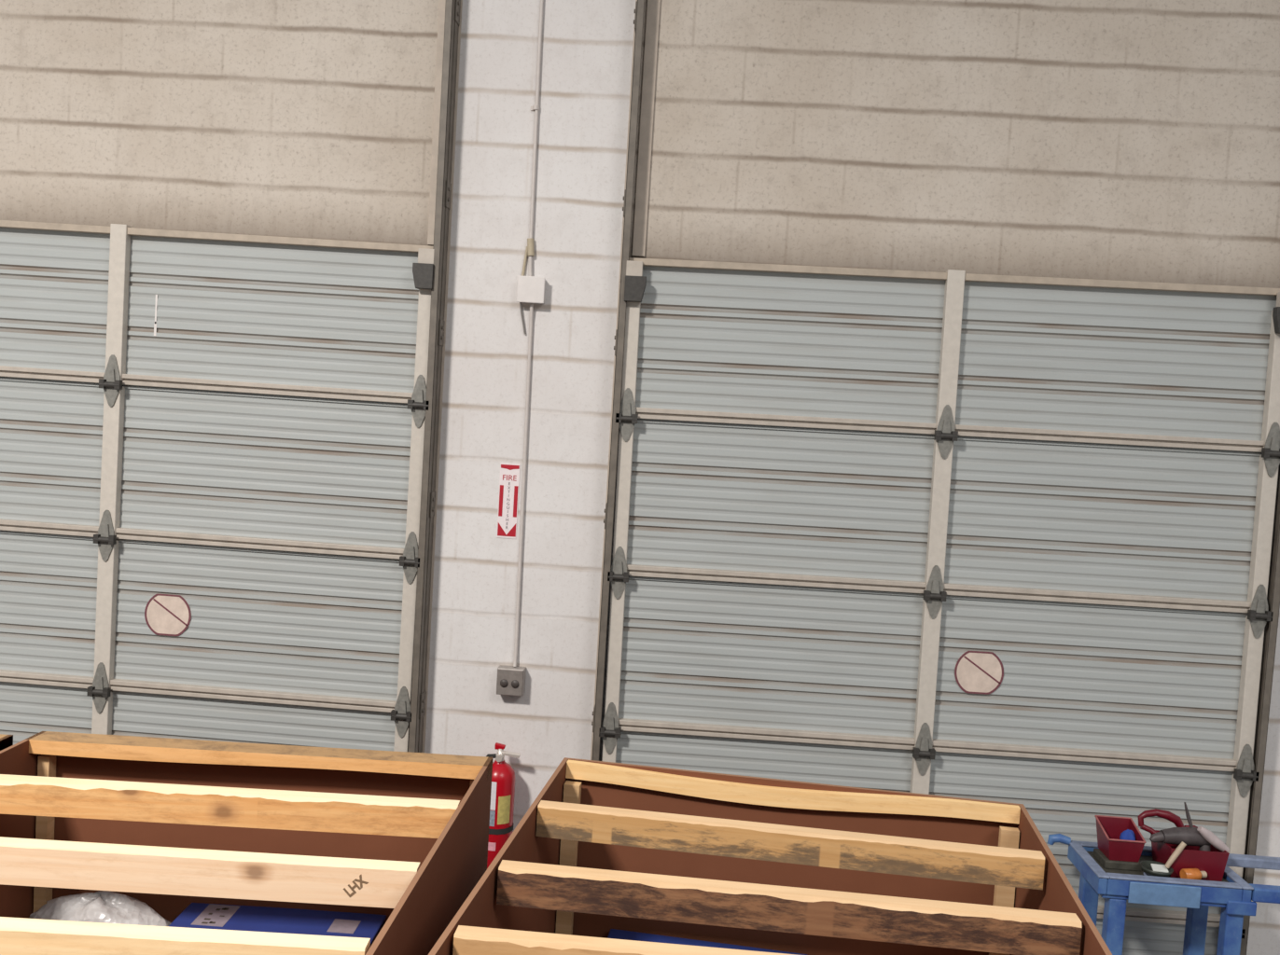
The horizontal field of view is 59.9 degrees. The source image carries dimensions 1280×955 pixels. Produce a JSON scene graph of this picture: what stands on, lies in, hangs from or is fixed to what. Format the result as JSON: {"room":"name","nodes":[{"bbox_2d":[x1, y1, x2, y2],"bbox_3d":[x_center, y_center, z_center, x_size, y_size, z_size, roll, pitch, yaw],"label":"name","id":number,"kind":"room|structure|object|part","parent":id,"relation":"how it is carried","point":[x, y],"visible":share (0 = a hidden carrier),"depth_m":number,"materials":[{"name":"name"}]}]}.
{"room":"warehouse","nodes":[
{"label":"warehouse","id":0,"kind":"room"},
{"bbox_2d":[0,0,1279,954],"bbox_3d":[-0.019,-0.502,4.420,10.400,5.400,0.200,4,3,3],"label":"wall","id":1,"kind":"structure","parent":0,"point":[1113,140],"depth_m":4.29,"materials":[{"name":"white brick"}]},
{"bbox_2d":[0,220,434,751],"bbox_3d":[-2.126,0.533,4.411,2.542,3.048,0.094,4,3,3],"label":"door","id":2,"kind":"structure","parent":1,"relation":"in","point":[232,425],"depth_m":4.39,"materials":[{"name":"beige paint"}]},
{"bbox_2d":[144,593,191,636],"bbox_3d":[-1.882,0.548,4.426,0.188,0.166,0.003,4,3,3],"label":"round sign","id":3,"kind":"object","parent":2,"relation":"attached to","point":[169,615],"visible":1,"depth_m":4.43,"materials":[{"name":"paper"}]},
{"bbox_3d":[-2.146,0.856,4.456,2.498,0.009,0.010,4,3,3],"label":"rail","id":4,"kind":"part","parent":2,"relation":"part of","materials":[{"name":"grey metal"}]},
{"bbox_3d":[-2.145,0.826,4.443,2.498,0.042,0.032,4,3,3],"label":"rail","id":5,"kind":"part","parent":2,"relation":"part of","materials":[{"name":"grey metal"}]},
{"bbox_3d":[-2.106,0.248,4.420,2.498,0.009,0.010,4,3,3],"label":"rail","id":6,"kind":"part","parent":2,"relation":"part of","materials":[{"name":"grey metal"}]},
{"bbox_3d":[-2.104,0.218,4.407,2.498,0.042,0.032,4,3,3],"label":"rail","id":7,"kind":"part","parent":2,"relation":"part of","materials":[{"name":"grey metal"}]},
{"bbox_3d":[-2.066,-0.359,4.384,2.498,0.009,0.010,4,3,3],"label":"rail","id":8,"kind":"part","parent":2,"relation":"part of","materials":[{"name":"grey metal"}]},
{"bbox_3d":[-2.064,-0.389,4.371,2.498,0.042,0.032,4,3,3],"label":"rail","id":9,"kind":"part","parent":2,"relation":"part of","materials":[{"name":"grey metal"}]},
{"bbox_3d":[-2.026,-0.963,4.345,2.498,0.026,0.048,4,3,3],"label":"rail","id":10,"kind":"part","parent":2,"relation":"part of","materials":[{"name":"grey metal"}]},
{"bbox_2d":[408,0,462,752],"bbox_3d":[-0.815,-0.444,4.309,0.089,5.200,0.103,4,3,3],"label":"door track","id":11,"kind":"object","parent":1,"relation":"attached to","point":[450,11],"visible":0.8,"depth_m":4.29,"materials":[{"name":"metal"}]},
{"bbox_2d":[486,742,520,868],"bbox_3d":[-0.555,1.375,4.367,0.149,0.679,0.167,6,4,31],"label":"fire extinguisher","id":12,"kind":"object","parent":1,"relation":"attached to","point":[503,778],"visible":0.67,"depth_m":4.29,"materials":[{"name":"red metal"}]},
{"bbox_3d":[-0.545,1.049,4.332,0.041,0.024,0.022,4,3,3],"label":"squeeze lever","id":13,"kind":"part","parent":12,"relation":"part of","materials":[{"name":"red metal"}]},
{"bbox_3d":[-0.511,1.079,4.332,0.091,0.022,0.020,4,3,3],"label":"carry handle","id":14,"kind":"part","parent":12,"relation":"part of","materials":[{"name":"metal"}]},
{"bbox_2d":[496,462,520,539],"bbox_3d":[-0.519,0.092,4.375,0.079,0.295,0.003,4,3,3],"label":"fire sign","id":15,"kind":"object","parent":1,"relation":"attached to","point":[509,473],"visible":1,"depth_m":4.37,"materials":[{"name":"white plastic"}]},
{"bbox_2d":[496,665,526,696],"bbox_3d":[-0.510,0.803,4.384,0.106,0.106,0.064,4,3,3],"label":"outlet box","id":16,"kind":"object","parent":1,"relation":"attached to","point":[510,680],"visible":1,"depth_m":4.36,"materials":[{"name":"grey metal"}]},
{"bbox_2d":[500,679,508,687],"bbox_3d":[-0.534,0.807,4.356,0.032,0.032,0.004,4,3,3],"label":"receptacle","id":17,"kind":"object","parent":16,"relation":"attached to","point":[504,683],"depth_m":4.35,"materials":[{"name":"grey plastic"}]},
{"bbox_2d":[511,680,518,688],"bbox_3d":[-0.490,0.810,4.354,0.032,0.032,0.004,4,3,3],"label":"receptacle","id":18,"kind":"object","parent":16,"relation":"attached to","point":[514,683],"depth_m":4.35,"materials":[{"name":"grey plastic"}]},
{"bbox_2d":[513,304,533,667],"bbox_3d":[-0.458,0.038,4.356,0.026,1.427,0.023,4,3,3],"label":"conduit","id":19,"kind":"object","parent":1,"relation":"attached to","point":[531,305],"visible":1,"depth_m":4.35,"materials":[{"name":"grey metal"}]},
{"bbox_2d":[516,275,545,304],"bbox_3d":[-0.419,-0.726,4.301,0.106,0.102,0.052,4,3,3],"label":"junction box","id":20,"kind":"object","parent":1,"relation":"attached to","point":[531,289],"visible":1,"depth_m":4.28,"materials":[{"name":"white plastic"}]},
{"bbox_2d":[519,302,526,334],"bbox_3d":[-0.457,-0.620,4.324,0.031,0.123,0.008,3,3,-9],"label":"cable","id":21,"kind":"object","parent":20,"relation":"hanging from","point":[520,302],"visible":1,"depth_m":4.32,"materials":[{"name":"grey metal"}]},
{"bbox_2d":[521,246,527,276],"bbox_3d":[-0.447,-0.839,4.313,0.024,0.121,0.011,2,4,-24],"label":"cable","id":22,"kind":"object","parent":20,"relation":"attached to","point":[525,255],"visible":0.9,"depth_m":4.31,"materials":[{"name":"beige plastic"}]},
{"bbox_2d":[527,0,543,276],"bbox_3d":[-0.368,-1.921,4.244,0.047,2.300,0.028,4,3,3],"label":"conduit","id":23,"kind":"object","parent":1,"relation":"attached to","point":[530,242],"visible":0.98,"depth_m":4.28,"materials":[{"name":"grey metal"}]},
{"bbox_2d":[590,0,660,761],"bbox_3d":[-0.059,-0.396,4.275,0.095,5.200,0.103,4,3,3],"label":"door track","id":24,"kind":"object","parent":1,"relation":"attached to","point":[653,6],"visible":0.82,"depth_m":4.25,"materials":[{"name":"metal"}]},
{"bbox_2d":[598,257,1279,954],"bbox_3d":[1.107,0.740,4.262,2.521,3.048,0.094,3,3,3],"label":"door","id":25,"kind":"structure","parent":1,"relation":"in","point":[836,487],"depth_m":4.26,"materials":[{"name":"beige paint"}]},
{"bbox_3d":[1.091,1.063,4.307,2.477,0.009,0.010,3,3,3],"label":"rail","id":26,"kind":"part","parent":25,"relation":"part of","materials":[{"name":"grey metal"}]},
{"bbox_3d":[1.092,1.033,4.294,2.477,0.042,0.032,3,3,3],"label":"rail","id":27,"kind":"part","parent":25,"relation":"part of","materials":[{"name":"grey metal"}]},
{"bbox_3d":[1.124,0.455,4.271,2.477,0.009,0.010,3,3,3],"label":"rail","id":28,"kind":"part","parent":25,"relation":"part of","materials":[{"name":"grey metal"}]},
{"bbox_3d":[1.125,0.425,4.258,2.477,0.042,0.032,3,3,3],"label":"rail","id":29,"kind":"part","parent":25,"relation":"part of","materials":[{"name":"grey metal"}]},
{"bbox_3d":[1.157,-0.153,4.235,2.477,0.009,0.010,3,3,3],"label":"rail","id":30,"kind":"part","parent":25,"relation":"part of","materials":[{"name":"grey metal"}]},
{"bbox_3d":[1.158,-0.183,4.223,2.477,0.042,0.032,3,3,3],"label":"rail","id":31,"kind":"part","parent":25,"relation":"part of","materials":[{"name":"grey metal"}]},
{"bbox_3d":[1.189,-0.757,4.197,2.477,0.026,0.048,3,3,3],"label":"rail","id":32,"kind":"part","parent":25,"relation":"part of","materials":[{"name":"grey metal"}]},
{"bbox_2d":[954,651,1003,695],"bbox_3d":[1.307,0.752,4.280,0.188,0.166,0.003,3,3,3],"label":"round sign","id":33,"kind":"object","parent":25,"relation":"attached to","point":[975,672],"visible":1,"depth_m":4.28,"materials":[{"name":"paper"}]},
{"bbox_3d":[1.058,1.671,4.342,2.477,0.009,0.010,3,3,3],"label":"rail","id":34,"kind":"part","parent":25,"relation":"part of","materials":[{"name":"grey metal"}]},
{"bbox_3d":[1.060,1.641,4.330,2.477,0.042,0.032,3,3,3],"label":"rail","id":35,"kind":"part","parent":25,"relation":"part of","materials":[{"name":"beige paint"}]},
{"bbox_2d":[1239,463,1279,954],"bbox_3d":[2.424,-0.237,4.160,0.055,5.200,0.103,4,3,3],"label":"door track","id":36,"kind":"object","parent":1,"relation":"attached to","point":[1273,585],"visible":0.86,"depth_m":4.19,"materials":[{"name":"metal"}]},
{"bbox_3d":[-0.409,2.489,0.094,10.400,0.100,9.200,4,3,3],"label":"floor","id":37,"kind":"structure","parent":0,"visible":0},
{"bbox_2d":[0,734,13,751],"bbox_3d":[-2.367,1.431,2.387,1.227,1.500,1.308,4,3,3],"label":"crate","id":38,"kind":"object","parent":37,"relation":"on","point":[6,741],"visible":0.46,"depth_m":2.94,"materials":[{"name":"brown wood"}]},
{"bbox_2d":[0,731,493,954],"bbox_3d":[-1.089,1.506,2.441,1.227,1.500,1.308,4,3,3],"label":"crate","id":39,"kind":"object","parent":37,"relation":"on","point":[166,825],"visible":1,"depth_m":2.63,"materials":[{"name":"brown wood"}]},
{"bbox_3d":[-1.690,1.419,2.432,0.012,1.400,1.241,4,3,3],"label":"panel","id":40,"kind":"part","parent":39,"relation":"part of","materials":[{"name":"brown wood"}]},
{"bbox_3d":[-1.604,0.976,2.991,0.030,0.468,0.036,4,3,3],"label":"corner post","id":41,"kind":"part","parent":39,"relation":"part of","materials":[{"name":"brown wood"}]},
{"bbox_2d":[28,890,171,926],"bbox_3d":[-1.424,1.161,2.933,0.404,0.128,0.209,4,3,3],"label":"bubble wrap","id":42,"kind":"object","parent":39,"relation":"on","point":[105,907],"visible":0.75,"depth_m":2.91,"materials":[{"name":"clear plastic"}]},
{"bbox_3d":[-1.013,0.746,2.977,1.227,0.039,0.080,3,3,-1],"label":"rail","id":43,"kind":"part","parent":39,"relation":"part of","materials":[{"name":"brown wood"}]},
{"bbox_3d":[-1.054,1.440,3.051,1.199,1.363,0.012,3,3,-1],"label":"panel","id":44,"kind":"part","parent":39,"relation":"part of","materials":[{"name":"brown wood"}]},
{"bbox_2d":[168,903,386,947],"bbox_3d":[-0.962,1.214,2.958,0.536,0.071,0.156,4,3,1],"label":"flat box","id":45,"kind":"object","parent":39,"relation":"on","point":[197,915],"visible":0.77,"depth_m":2.96,"materials":[{"name":"blue cardboard"}]},
{"bbox_3d":[-0.482,1.492,2.444,0.012,1.400,1.241,4,3,3],"label":"panel","id":46,"kind":"part","parent":39,"relation":"part of","materials":[{"name":"brown wood"}]},
{"bbox_2d":[428,757,1112,954],"bbox_3d":[0.264,1.590,2.410,1.222,1.500,1.252,4,3,8],"label":"crate","id":47,"kind":"object","parent":37,"relation":"on","point":[803,868],"visible":1,"depth_m":2.62,"materials":[{"name":"brown wood"}]},
{"bbox_3d":[-0.332,1.499,2.483,0.012,1.400,1.240,4,3,8],"label":"panel","id":48,"kind":"part","parent":47,"relation":"part of","materials":[{"name":"brown wood"}]},
{"bbox_3d":[-0.196,1.061,3.018,0.042,0.468,0.030,4,3,7],"label":"corner post","id":49,"kind":"part","parent":47,"relation":"part of","materials":[{"name":"brown wood"}]},
{"bbox_2d":[607,929,806,954],"bbox_3d":[0.170,1.288,2.920,0.536,0.068,0.156,4,3,8],"label":"flat box","id":50,"kind":"object","parent":47,"relation":"on","point":[614,934],"visible":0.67,"depth_m":2.98,"materials":[{"name":"blue cardboard"}]},
{"bbox_3d":[0.391,0.846,2.958,1.196,0.063,0.021,4,3,7],"label":"rail","id":51,"kind":"part","parent":47,"relation":"part of","materials":[{"name":"brown wood"}]},
{"bbox_3d":[0.353,1.510,3.014,1.198,1.400,0.012,4,3,7],"label":"panel","id":52,"kind":"part","parent":47,"relation":"part of","materials":[{"name":"brown wood"}]},
{"bbox_3d":[0.938,1.139,2.875,0.046,0.468,0.026,4,3,7],"label":"corner post","id":53,"kind":"part","parent":47,"relation":"part of","materials":[{"name":"brown wood"}]},
{"bbox_3d":[0.866,1.582,2.330,0.012,1.400,1.240,4,3,8],"label":"panel","id":54,"kind":"part","parent":47,"relation":"part of","materials":[{"name":"brown wood"}]},
{"bbox_2d":[1047,834,1279,954],"bbox_3d":[1.905,1.847,3.950,0.881,1.007,0.333,4,3,3],"label":"utility cart","id":55,"kind":"object","parent":37,"relation":"on","point":[1233,895],"visible":0.77,"depth_m":3.79,"materials":[{"name":"blue plastic"}]},
{"bbox_3d":[1.542,1.333,4.086,0.079,0.043,0.032,4,3,12],"label":"corner knob","id":56,"kind":"part","parent":55,"relation":"part of","materials":[{"name":"blue plastic"}]},
{"bbox_3d":[1.623,1.825,4.081,0.058,0.802,0.048,4,3,3],"label":"leg","id":57,"kind":"part","parent":55,"relation":"part of","materials":[{"name":"blue plastic"}]},
{"bbox_3d":[1.611,1.839,3.839,0.058,0.802,0.048,4,3,3],"label":"leg","id":58,"kind":"part","parent":55,"relation":"part of","materials":[{"name":"blue plastic"}]},
{"bbox_2d":[1093,848,1141,871],"bbox_3d":[1.701,1.362,3.957,0.130,0.028,0.120,4,3,3],"label":"box","id":59,"kind":"object","parent":55,"relation":"on","point":[1098,855],"visible":0.71,"depth_m":3.90,"materials":[{"name":"grey metal"}]},
{"bbox_2d":[1094,815,1146,862],"bbox_3d":[1.708,1.290,3.959,0.133,0.116,0.145,4,3,3],"label":"bin","id":60,"kind":"object","parent":59,"relation":"on","point":[1109,829],"visible":1,"depth_m":3.94,"materials":[{"name":"red plastic"}]},
{"bbox_2d":[1119,829,1135,840],"bbox_3d":[1.734,1.298,3.947,0.055,0.094,0.062,4,3,3],"label":"rag","id":61,"kind":"object","parent":60,"relation":"in","point":[1128,835],"visible":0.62,"depth_m":3.94,"materials":[{"name":"blue fabric"}]},
{"bbox_2d":[1067,845,1252,907],"bbox_3d":[1.823,1.407,3.926,0.510,0.074,0.315,4,3,3],"label":"tray","id":62,"kind":"object","parent":55,"relation":"on","point":[1117,886],"depth_m":3.77,"materials":[{"name":"blue plastic"}]},
{"bbox_3d":[1.780,1.418,3.768,0.238,0.074,0.006,4,3,3],"label":"panel","id":63,"kind":"part","parent":55,"relation":"part of","materials":[{"name":"blue plastic"}]},
{"bbox_2d":[1137,808,1229,881],"bbox_3d":[1.916,1.298,3.934,0.249,0.185,0.186,4,3,3],"label":"tote","id":64,"kind":"object","parent":55,"relation":"on","point":[1214,862],"visible":0.59,"depth_m":3.85,"materials":[{"name":"red plastic"}]},
{"bbox_3d":[1.881,1.247,4.004,0.165,0.095,0.043,4,3,3],"label":"handle","id":65,"kind":"part","parent":64,"relation":"part of","materials":[{"name":"red plastic"}]},
{"bbox_2d":[1164,841,1186,868],"bbox_3d":[1.854,1.307,3.843,0.068,0.099,0.020,4,3,3],"label":"wooden stick","id":66,"kind":"object","parent":64,"relation":"on","point":[1182,845],"visible":1,"depth_m":3.84,"materials":[{"name":"wood"}]},
{"bbox_2d":[1149,802,1210,851],"bbox_3d":[1.899,1.263,3.905,0.213,0.227,0.076,4,3,3],"label":"drill","id":67,"kind":"object","parent":64,"relation":"in","point":[1190,836],"visible":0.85,"depth_m":3.88,"materials":[{"name":"plastic"}]},
{"bbox_2d":[1150,830,1229,881],"bbox_3d":[1.939,1.340,3.932,0.197,0.105,0.179,4,3,3],"label":"tub","id":68,"kind":"object","parent":64,"relation":"in","point":[1214,862],"depth_m":3.85,"materials":[{"name":"red plastic"}]},
{"bbox_2d":[1196,826,1229,852],"bbox_3d":[2.000,1.264,3.874,0.112,0.090,0.036,4,3,3],"label":"nozzle","id":69,"kind":"object","parent":64,"relation":"in","point":[1207,835],"visible":0.98,"depth_m":3.86,"materials":[{"name":"grey plastic"}]},
{"bbox_2d":[1179,868,1207,879],"bbox_3d":[1.915,1.374,3.837,0.086,0.044,0.044,3,3,-13],"label":"bottle","id":70,"kind":"object","parent":55,"relation":"on","point":[1185,873],"visible":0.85,"depth_m":3.82,"materials":[{"name":"orange plastic"}]},
{"bbox_3d":[2.015,1.850,4.063,0.058,0.802,0.048,4,3,3],"label":"leg","id":71,"kind":"part","parent":55,"relation":"part of","materials":[{"name":"blue plastic"}]},
{"bbox_3d":[2.003,1.864,3.821,0.058,0.802,0.048,4,3,3],"label":"leg","id":72,"kind":"part","parent":55,"relation":"part of","materials":[{"name":"blue plastic"}]},
{"bbox_3d":[2.232,1.400,4.045,0.286,0.036,0.044,4,3,3],"label":"handle","id":73,"kind":"part","parent":55,"relation":"part of","materials":[{"name":"blue plastic"}]},
{"bbox_3d":[2.218,1.421,3.770,0.286,0.048,0.049,4,3,3],"label":"handle","id":74,"kind":"part","parent":55,"relation":"part of","materials":[{"name":"blue plastic"}]},
{"bbox_3d":[1.792,1.385,3.857,0.080,0.006,0.080,4,3,3],"label":"coaster","id":75,"kind":"object","parent":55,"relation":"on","visible":0},
{"bbox_2d":[1140,861,1173,877],"bbox_3d":[1.793,1.367,3.856,0.108,0.030,0.108,4,3,3],"label":"dish","id":76,"kind":"object","parent":75,"relation":"on","point":[1146,866],"visible":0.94,"depth_m":3.85,"materials":[{"name":"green metal"}]},
{"bbox_2d":[1150,863,1168,873],"bbox_3d":[1.803,1.357,3.854,0.052,0.015,0.034,4,3,7],"label":"folded paper","id":77,"kind":"object","parent":76,"relation":"in","point":[1155,868],"visible":1,"depth_m":3.85,"materials":[{"name":"white paper"}]}
]}

